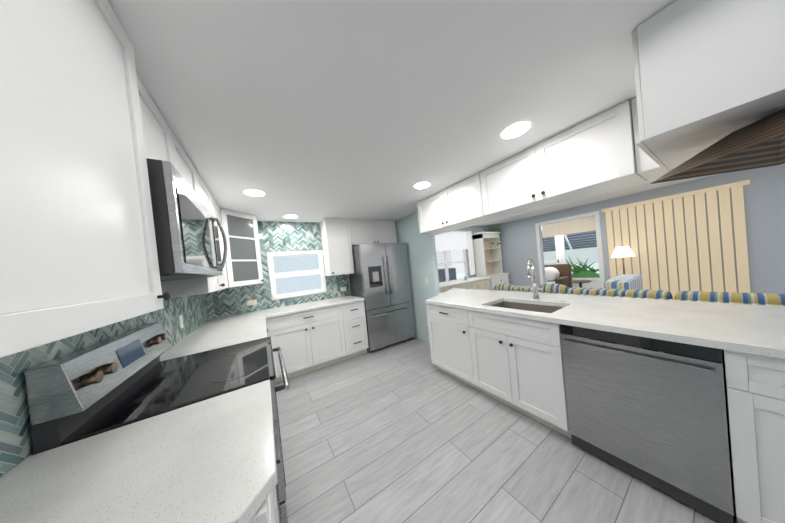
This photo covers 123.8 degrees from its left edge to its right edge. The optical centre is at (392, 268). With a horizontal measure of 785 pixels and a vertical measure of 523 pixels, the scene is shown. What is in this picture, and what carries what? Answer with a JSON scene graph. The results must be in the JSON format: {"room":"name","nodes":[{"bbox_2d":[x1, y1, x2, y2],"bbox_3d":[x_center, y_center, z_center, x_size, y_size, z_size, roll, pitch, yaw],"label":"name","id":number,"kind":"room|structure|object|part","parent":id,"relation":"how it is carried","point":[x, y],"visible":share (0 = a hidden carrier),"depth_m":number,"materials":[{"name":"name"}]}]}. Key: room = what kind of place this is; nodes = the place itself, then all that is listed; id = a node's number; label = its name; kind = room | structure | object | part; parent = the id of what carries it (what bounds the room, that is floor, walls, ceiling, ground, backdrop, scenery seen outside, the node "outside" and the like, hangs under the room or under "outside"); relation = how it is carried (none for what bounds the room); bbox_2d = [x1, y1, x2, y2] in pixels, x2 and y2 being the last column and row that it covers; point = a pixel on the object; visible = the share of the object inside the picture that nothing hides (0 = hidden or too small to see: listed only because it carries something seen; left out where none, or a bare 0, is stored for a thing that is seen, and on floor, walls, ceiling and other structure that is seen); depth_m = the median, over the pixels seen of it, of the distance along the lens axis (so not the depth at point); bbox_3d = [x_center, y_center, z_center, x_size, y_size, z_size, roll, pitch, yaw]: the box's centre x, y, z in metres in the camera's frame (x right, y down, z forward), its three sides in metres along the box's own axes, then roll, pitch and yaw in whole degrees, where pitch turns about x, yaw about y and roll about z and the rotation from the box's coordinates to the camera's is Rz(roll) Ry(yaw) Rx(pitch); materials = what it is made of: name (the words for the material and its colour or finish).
{"room":"kitchen","nodes":[
{"label":"kitchen","id":0,"kind":"room"},
{"bbox_2d":[266,226,489,300],"bbox_3d":[1.021,0.087,5.081,8.400,2.250,0.120,-6,1,-32],"label":"wall","id":1,"kind":"structure","parent":0,"point":[475,229],"depth_m":5.65,"materials":[{"name":"white paint"}]},
{"bbox_2d":[219,208,263,287],"bbox_3d":[-2.103,-0.228,2.714,0.670,0.931,0.633,-6,1,-32],"label":"upper cabinet","id":2,"kind":"object","parent":1,"relation":"attached to","point":[243,263],"visible":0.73,"depth_m":2.64,"materials":[{"name":"white wood"}]},
{"bbox_3d":[-1.897,-0.247,2.668,0.257,0.807,0.243,-6,1,-32],"label":"glass","id":3,"kind":"part","parent":2,"relation":"part of","materials":[{"name":"grey glass"}]},
{"bbox_2d":[206,221,349,318],"bbox_3d":[-1.691,-0.077,3.335,1.994,1.337,0.001,-6,1,-32],"label":"tile backsplash","id":4,"kind":"structure","parent":1,"relation":"attached to","point":[274,236],"depth_m":3.24,"materials":[{"name":"teal tile"}]},
{"bbox_2d":[247,300,256,305],"bbox_3d":[-2.061,0.502,3.073,0.120,0.075,0.009,-6,1,-32],"label":"electrical outlet","id":5,"kind":"object","parent":4,"relation":"attached to","point":[251,302],"visible":1,"depth_m":3.07,"materials":[{"name":"white plastic"}]},
{"bbox_2d":[267,251,326,299],"bbox_3d":[-1.542,0.088,3.441,0.820,0.720,0.080,-6,1,-32],"label":"kitchen window","id":6,"kind":"structure","parent":1,"relation":"in","point":[295,274],"depth_m":3.42,"materials":[{"name":"white"}]},
{"bbox_2d":[320,218,353,275],"bbox_3d":[-0.952,-0.355,3.603,0.410,0.932,0.338,-6,1,-32],"label":"upper cabinet","id":7,"kind":"object","parent":1,"relation":"attached to","point":[340,238],"depth_m":3.47,"materials":[{"name":"white wood"}]},
{"bbox_2d":[352,219,396,245],"bbox_3d":[-0.408,-0.658,3.953,0.927,0.446,0.338,-6,1,-32],"label":"upper cabinet","id":8,"kind":"object","parent":1,"relation":"attached to","point":[364,231],"depth_m":3.79,"materials":[{"name":"white wood"}]},
{"bbox_2d":[435,231,474,282],"bbox_3d":[1.273,-0.266,5.176,2.090,1.300,0.170,-6,1,-32],"label":"living room window","id":9,"kind":"structure","parent":1,"relation":"in","point":[453,240],"depth_m":5.40,"materials":[{"name":"white"}]},
{"bbox_2d":[435,232,467,252],"bbox_3d":[1.207,-0.660,5.128,1.860,0.460,0.008,-6,1,-32],"label":"shade","id":10,"kind":"object","parent":9,"relation":"attached to","point":[446,241],"depth_m":5.31,"materials":[{"name":"white fabric"}]},
{"bbox_2d":[107,0,722,225],"bbox_3d":[2.267,-1.169,2.719,8.550,0.080,5.900,-6,1,-32],"label":"ceiling","id":11,"kind":"structure","parent":0,"point":[311,110],"depth_m":1.02,"materials":[{"name":"white paint"}]},
{"bbox_2d":[245,190,264,195],"bbox_3d":[-1.387,-0.758,2.114,0.170,0.004,0.170,-6,1,-32],"label":"recessed light","id":12,"kind":"object","parent":11,"relation":"in","point":[254,192],"visible":1,"depth_m":2.11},
{"bbox_2d":[284,215,296,217],"bbox_3d":[-1.499,-0.762,3.091,0.170,0.004,0.170,-6,1,-32],"label":"recessed light","id":13,"kind":"object","parent":11,"relation":"in","point":[290,216],"visible":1,"depth_m":3.08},
{"bbox_2d":[415,182,429,188],"bbox_3d":[0.333,-0.931,2.361,0.170,0.004,0.170,-6,1,-32],"label":"recessed light","id":14,"kind":"object","parent":11,"relation":"in","point":[421,185],"visible":1,"depth_m":2.35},
{"bbox_2d":[502,122,528,138],"bbox_3d":[0.866,-0.970,1.480,0.170,0.004,0.170,-6,1,-32],"label":"recessed light","id":15,"kind":"object","parent":11,"relation":"in","point":[515,130],"visible":1,"depth_m":1.47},
{"bbox_2d":[650,109,784,183],"bbox_3d":[1.410,-0.489,0.747,0.452,0.134,0.453,-5,1,13],"label":"pendant lamp","id":16,"kind":"object","parent":11,"relation":"hanging from","point":[758,144],"visible":0.97,"depth_m":0.87,"materials":[{"name":"brown wood"}]},
{"bbox_2d":[275,337,736,522],"bbox_3d":[2.494,1.134,2.755,8.550,0.050,5.900,-6,1,-32],"label":"floor","id":17,"kind":"structure","parent":0,"point":[407,431],"depth_m":1.47,"materials":[{"name":"grey tile"}]},
{"bbox_2d":[24,322,289,522],"bbox_3d":[-0.989,0.875,1.182,0.723,1.155,0.780,-6,1,-32],"label":"range","id":18,"kind":"object","parent":17,"relation":"on","point":[128,377],"visible":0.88,"depth_m":0.91,"materials":[{"name":"silver metal"}]},
{"bbox_3d":[-1.247,0.408,1.024,0.032,0.041,0.667,-6,1,-32],"label":"knob","id":19,"kind":"part","parent":18,"relation":"part of","materials":[{"name":"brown metal"}]},
{"bbox_3d":[-0.996,0.845,1.179,0.615,0.587,0.780,-6,1,-32],"label":"glass","id":20,"kind":"part","parent":18,"relation":"part of","materials":[{"name":"black glass"}]},
{"bbox_3d":[-1.027,0.553,1.174,0.470,0.001,0.580,-6,1,-32],"label":"burner","id":21,"kind":"part","parent":18,"relation":"part of","materials":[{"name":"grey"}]},
{"bbox_2d":[249,448,278,522],"bbox_3d":[-0.655,1.012,0.566,0.614,0.876,0.596,-6,1,-32],"label":"base cabinet","id":22,"kind":"object","parent":17,"relation":"on","point":[267,511],"depth_m":0.56,"materials":[{"name":"white wood"}]},
{"bbox_2d":[0,379,277,522],"bbox_3d":[-0.686,0.555,0.553,0.648,0.035,0.621,-6,1,-32],"label":"countertop","id":23,"kind":"structure","parent":22,"relation":"on","point":[212,460],"depth_m":0.55,"materials":[{"name":"stone"}]},
{"bbox_3d":[-0.459,0.716,0.816,0.034,0.171,0.328,-6,1,-32],"label":"knob","id":24,"kind":"part","parent":22,"relation":"part of","materials":[{"name":"black"}]},
{"bbox_2d":[266,305,349,382],"bbox_3d":[-1.318,1.038,3.152,1.018,0.876,0.610,-6,1,-32],"label":"base cabinet","id":25,"kind":"object","parent":17,"relation":"on","point":[309,341],"depth_m":2.90,"materials":[{"name":"white wood"}]},
{"bbox_2d":[160,315,266,360],"bbox_3d":[-1.555,0.618,1.964,0.652,0.035,1.110,-6,1,-32],"label":"countertop","id":26,"kind":"structure","parent":25,"relation":"on","point":[216,333],"depth_m":1.82,"materials":[{"name":"stone"}]},
{"bbox_2d":[198,295,364,327],"bbox_3d":[-1.450,0.591,3.067,1.997,0.035,0.655,-6,1,-32],"label":"countertop","id":27,"kind":"structure","parent":25,"relation":"on","point":[291,309],"depth_m":2.93,"materials":[{"name":"stone"}]},
{"bbox_2d":[342,300,368,357],"bbox_3d":[-0.755,0.977,3.502,0.434,0.876,0.610,-6,1,-32],"label":"base cabinet","id":28,"kind":"object","parent":17,"relation":"on","point":[353,313],"depth_m":3.27,"materials":[{"name":"white wood"}]},
{"bbox_3d":[-0.852,0.909,3.066,0.792,0.550,0.034,-6,1,-32],"label":"knob","id":29,"kind":"part","parent":28,"relation":"part of","materials":[{"name":"black metal"}]},
{"bbox_2d":[349,242,415,351],"bbox_3d":[-0.197,0.465,3.813,0.913,1.775,0.696,-6,1,-32],"label":"fridge","id":30,"kind":"object","parent":17,"relation":"on","point":[379,278],"visible":0.98,"depth_m":3.53,"materials":[{"name":"silver metal"}]},
{"bbox_3d":[-0.276,0.135,3.433,0.240,0.340,0.004,-6,1,-32],"label":"panel","id":31,"kind":"part","parent":30,"relation":"part of","materials":[{"name":"black glass"}]},
{"bbox_2d":[439,276,490,292],"bbox_3d":[1.448,0.702,4.835,2.090,0.950,0.499,-6,1,-32],"label":"dresser","id":32,"kind":"object","parent":17,"relation":"on","point":[479,283],"visible":0.27,"depth_m":4.85,"materials":[{"name":"beige wood"}]},
{"bbox_2d":[426,301,513,395],"bbox_3d":[0.895,0.830,2.517,0.592,0.876,0.689,-6,1,-32],"label":"base cabinet","id":33,"kind":"object","parent":17,"relation":"on","point":[474,348],"depth_m":2.11,"materials":[{"name":"white wood"}]},
{"bbox_2d":[425,288,784,358],"bbox_3d":[1.486,0.323,1.765,0.948,0.035,3.372,-6,1,-32],"label":"countertop","id":34,"kind":"structure","parent":33,"relation":"on","point":[753,329],"depth_m":1.29,"materials":[{"name":"stone"}]},
{"bbox_2d":[526,259,564,301],"bbox_3d":[1.435,0.103,1.976,0.141,0.405,0.272,-6,1,-32],"label":"faucet","id":35,"kind":"object","parent":34,"relation":"on","point":[530,265],"visible":0.98,"depth_m":2.07,"materials":[{"name":"silver metal"}]},
{"bbox_2d":[472,227,508,289],"bbox_3d":[2.742,-0.043,5.732,0.919,2.152,0.490,-6,1,-32],"label":"hutch","id":36,"kind":"object","parent":17,"relation":"on","point":[487,254],"visible":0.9,"depth_m":5.68,"materials":[{"name":"white wood"}]},
{"bbox_3d":[2.671,0.015,5.615,0.205,0.665,0.370,-6,1,-32],"label":"knob","id":37,"kind":"part","parent":36,"relation":"part of","materials":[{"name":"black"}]},
{"bbox_2d":[486,227,501,248],"bbox_3d":[2.882,-0.860,5.936,0.319,0.560,0.308,-6,1,-32],"label":"plant","id":38,"kind":"object","parent":36,"relation":"on","point":[494,242],"depth_m":5.90,"materials":[{"name":"green plant"}]},
{"bbox_2d":[545,264,572,287],"bbox_3d":[4.497,0.385,5.962,0.750,0.950,0.750,-6,1,-32],"label":"wicker chair","id":39,"kind":"object","parent":17,"relation":"on","point":[558,274],"visible":0.44,"depth_m":5.83,"materials":[{"name":"brown wicker"}]},
{"bbox_2d":[545,266,559,280],"bbox_3d":[4.500,0.158,6.003,0.216,0.408,0.456,-6,1,-32],"label":"pillow","id":40,"kind":"object","parent":39,"relation":"on","point":[551,272],"depth_m":5.92,"materials":[{"name":"white fabric"}]},
{"bbox_2d":[570,280,590,287],"bbox_3d":[4.777,0.579,5.308,0.390,0.530,0.400,-6,1,-32],"label":"side table","id":41,"kind":"object","parent":17,"relation":"on","point":[580,282],"visible":0.48,"depth_m":5.28,"materials":[{"name":"brown wood"}]},
{"bbox_2d":[611,246,634,273],"bbox_3d":[4.207,0.261,3.794,0.300,1.320,0.300,-6,1,-32],"label":"floor lamp","id":42,"kind":"object","parent":17,"relation":"on","point":[622,251],"visible":0.46,"depth_m":3.72,"materials":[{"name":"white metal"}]},
{"bbox_3d":[4.152,-0.301,3.785,0.300,0.190,0.300,-6,1,-32],"label":"lamp shade","id":43,"kind":"part","parent":42,"relation":"part of","materials":[{"name":"white fabric"}]},
{"bbox_2d":[485,283,784,305],"bbox_3d":[2.408,0.623,2.167,0.950,0.962,2.850,-6,1,-32],"label":"sofa","id":44,"kind":"object","parent":17,"relation":"on","point":[741,298],"visible":0.17,"depth_m":1.82,"materials":[{"name":"multicoloured fabric"}]},
{"bbox_2d":[493,283,572,297],"bbox_3d":[1.783,0.276,2.779,0.180,0.170,0.956,-6,1,-32],"label":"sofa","id":45,"kind":"object","parent":44,"relation":"on","point":[547,288],"depth_m":2.55,"materials":[{"name":"multicoloured fabric"}]},
{"bbox_2d":[604,274,673,298],"bbox_3d":[3.288,0.556,2.566,0.800,0.910,0.800,-6,1,-32],"label":"armchair","id":46,"kind":"object","parent":17,"relation":"on","point":[628,281],"visible":0.12,"depth_m":2.66,"materials":[{"name":"fabric"}]},
{"bbox_2d":[560,324,733,522],"bbox_3d":[1.592,0.781,1.349,0.610,0.872,0.604,-6,1,-32],"label":"dishwasher","id":47,"kind":"object","parent":17,"relation":"on","point":[652,412],"visible":0.96,"depth_m":1.12,"materials":[{"name":"silver metal"}]},
{"bbox_3d":[1.328,0.404,1.202,0.019,0.064,0.604,-6,1,-32],"label":"panel","id":48,"kind":"part","parent":47,"relation":"part of","materials":[{"name":"black glass"}]},
{"bbox_2d":[724,350,784,522],"bbox_3d":[1.916,0.755,0.864,0.592,0.876,0.554,-6,1,-32],"label":"base cabinet","id":49,"kind":"object","parent":17,"relation":"on","point":[755,384],"depth_m":0.89,"materials":[{"name":"white wood"}]},
{"bbox_2d":[395,177,659,342],"bbox_3d":[1.528,0.085,2.030,0.085,2.250,5.600,-6,1,-32],"label":"wall","id":50,"kind":"structure","parent":0,"point":[422,256],"depth_m":3.62,"materials":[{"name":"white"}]},
{"bbox_2d":[417,176,488,233],"bbox_3d":[0.799,-0.756,2.638,0.344,0.446,1.084,-6,1,-32],"label":"upper cabinet","id":51,"kind":"object","parent":50,"relation":"attached to","point":[451,208],"depth_m":2.54,"materials":[{"name":"white wood"}]},
{"bbox_2d":[473,100,648,219],"bbox_3d":[1.305,-0.793,1.820,0.344,0.446,1.090,-6,1,-32],"label":"upper cabinet","id":52,"kind":"object","parent":50,"relation":"attached to","point":[595,155],"depth_m":1.56,"materials":[{"name":"white wood"}]},
{"bbox_2d":[629,0,784,173],"bbox_3d":[1.709,-0.813,0.596,0.946,0.446,1.204,-6,1,-32],"label":"upper cabinet","id":53,"kind":"object","parent":50,"relation":"attached to","point":[708,73],"depth_m":0.74,"materials":[{"name":"white wood"}]},
{"bbox_2d":[541,216,600,287],"bbox_3d":[6.000,-0.399,4.885,0.100,2.250,5.720,-6,1,-32],"label":"wall","id":54,"kind":"structure","parent":0,"point":[594,284],"depth_m":6.09,"materials":[{"name":"white"}]},
{"bbox_2d":[542,230,596,251],"bbox_3d":[5.484,-0.955,6.491,0.720,0.742,2.050,-6,1,-32],"label":"awning","id":55,"kind":"object","parent":54,"relation":"attached to","point":[548,245],"visible":0.38,"depth_m":6.42,"materials":[{"name":"blue metal"}]},
{"bbox_2d":[541,230,599,279],"bbox_3d":[5.109,-0.247,6.227,0.020,2.020,1.950,-6,1,-32],"label":"sunroom window","id":56,"kind":"structure","parent":54,"relation":"in","point":[563,249],"depth_m":6.22,"materials":[{"name":"white"}]},
{"bbox_2d":[490,163,784,293],"bbox_3d":[4.518,-0.238,3.892,0.120,2.250,5.600,-6,1,-32],"label":"wall","id":57,"kind":"structure","parent":0,"point":[764,198],"depth_m":3.14,"materials":[{"name":"grey paint"}]},
{"bbox_2d":[542,216,595,237],"bbox_3d":[3.997,-0.929,4.789,0.050,0.300,1.020,-6,1,-32],"label":"valance","id":58,"kind":"object","parent":57,"relation":"attached to","point":[586,224],"visible":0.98,"depth_m":4.73,"materials":[{"name":"beige fabric"}]},
{"bbox_2d":[535,211,604,287],"bbox_3d":[3.940,-0.104,4.716,0.011,2.070,1.160,-6,1,-32],"label":"trim","id":59,"kind":"structure","parent":57,"relation":"attached to","point":[599,246],"depth_m":4.31,"materials":[{"name":"white wood"}]},
{"bbox_2d":[601,179,749,297],"bbox_3d":[4.629,-0.183,3.534,0.060,2.030,1.480,-6,1,-32],"label":"vertical blinds","id":60,"kind":"object","parent":57,"relation":"attached to","point":[727,236],"visible":0.67,"depth_m":3.35,"materials":[{"name":"beige fabric"}]},
{"bbox_3d":[-1.109,0.368,0.458,0.120,2.250,5.720,-6,1,-32],"label":"wall","id":61,"kind":"structure","parent":0,"visible":0},
{"bbox_2d":[0,0,171,357],"bbox_3d":[-0.804,-0.318,0.314,0.349,0.932,0.802,-6,1,-32],"label":"upper cabinet","id":62,"kind":"object","parent":61,"relation":"attached to","point":[85,131],"depth_m":0.44,"materials":[{"name":"white wood"}]},
{"bbox_2d":[0,294,208,476],"bbox_3d":[-1.416,0.107,1.030,0.001,0.988,4.194,-6,1,-32],"label":"tile backsplash","id":63,"kind":"structure","parent":61,"relation":"attached to","point":[16,445],"depth_m":0.70,"materials":[{"name":"teal tile"}]},
{"bbox_2d":[179,315,182,328],"bbox_3d":[-1.905,0.480,1.891,0.009,0.115,0.075,-6,1,-32],"label":"electrical outlet","id":64,"kind":"object","parent":63,"relation":"attached to","point":[180,321],"visible":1,"depth_m":1.88,"materials":[{"name":"white plastic"}]},
{"bbox_2d":[144,87,199,197],"bbox_3d":[-1.315,-0.561,1.054,0.309,0.371,0.966,-6,1,-32],"label":"upper cabinet","id":65,"kind":"object","parent":61,"relation":"attached to","point":[165,146],"depth_m":1.09,"materials":[{"name":"white wood"}]},
{"bbox_2d":[146,158,226,280],"bbox_3d":[-1.213,-0.160,1.115,0.473,0.434,0.935,-6,1,-32],"label":"microwave","id":66,"kind":"object","parent":65,"relation":"attached to","point":[186,221],"visible":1,"depth_m":0.84,"materials":[{"name":"silver metal"}]},
{"bbox_3d":[-1.079,-0.178,1.215,0.004,0.368,0.883,-6,1,-32],"label":"glass","id":67,"kind":"part","parent":66,"relation":"part of","materials":[{"name":"black glass"}]},
{"bbox_2d":[168,171,227,297],"bbox_3d":[-1.811,-0.244,1.906,0.309,0.932,1.020,-6,1,-32],"label":"upper cabinet","id":68,"kind":"object","parent":61,"relation":"attached to","point":[196,286],"depth_m":1.68,"materials":[{"name":"white wood"}]},
{"label":"outside","id":69,"kind":"structure","parent":0,"visible":0},
{"bbox_2d":[456,263,598,278],"bbox_3d":[12.199,0.063,11.917,11.500,0.060,20.000,-6,1,-32],"label":"canal water","id":70,"kind":"structure","parent":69,"point":[462,275],"depth_m":15.46,"materials":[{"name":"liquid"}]},
{"bbox_2d":[543,239,597,264],"bbox_3d":[17.066,-1.268,14.984,0.200,2.500,28.000,-6,1,-32],"label":"houses","id":71,"kind":"structure","parent":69,"point":[582,255],"depth_m":17.52,"materials":[{"name":"grey"}]},
{"bbox_3d":[6.551,0.671,7.224,3.100,0.060,12.000,-6,1,-32],"label":"lawn","id":72,"kind":"structure","parent":69,"visible":0},
{"bbox_2d":[566,256,599,277],"bbox_3d":[6.080,0.121,6.651,0.700,1.094,1.242,-6,1,-32],"label":"bush","id":73,"kind":"object","parent":72,"relation":"on","point":[580,272],"visible":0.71,"depth_m":6.58,"materials":[{"name":"green plant"}]},
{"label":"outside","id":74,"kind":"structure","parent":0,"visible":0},
{"bbox_2d":[436,250,451,268],"bbox_3d":[0.353,-0.263,7.613,5.000,4.000,0.100,-6,1,-32],"label":"siding","id":75,"kind":"object","parent":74,"point":[440,256],"visible":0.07,"depth_m":8.61,"materials":[{"name":"white"}]},
{"bbox_2d":[438,268,456,282],"bbox_3d":[1.241,0.614,7.004,1.300,1.100,1.200,-6,1,-32],"label":"hot tub","id":76,"kind":"object","parent":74,"point":[442,277],"visible":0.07,"depth_m":6.66,"materials":[{"name":"grey"}]}
]}

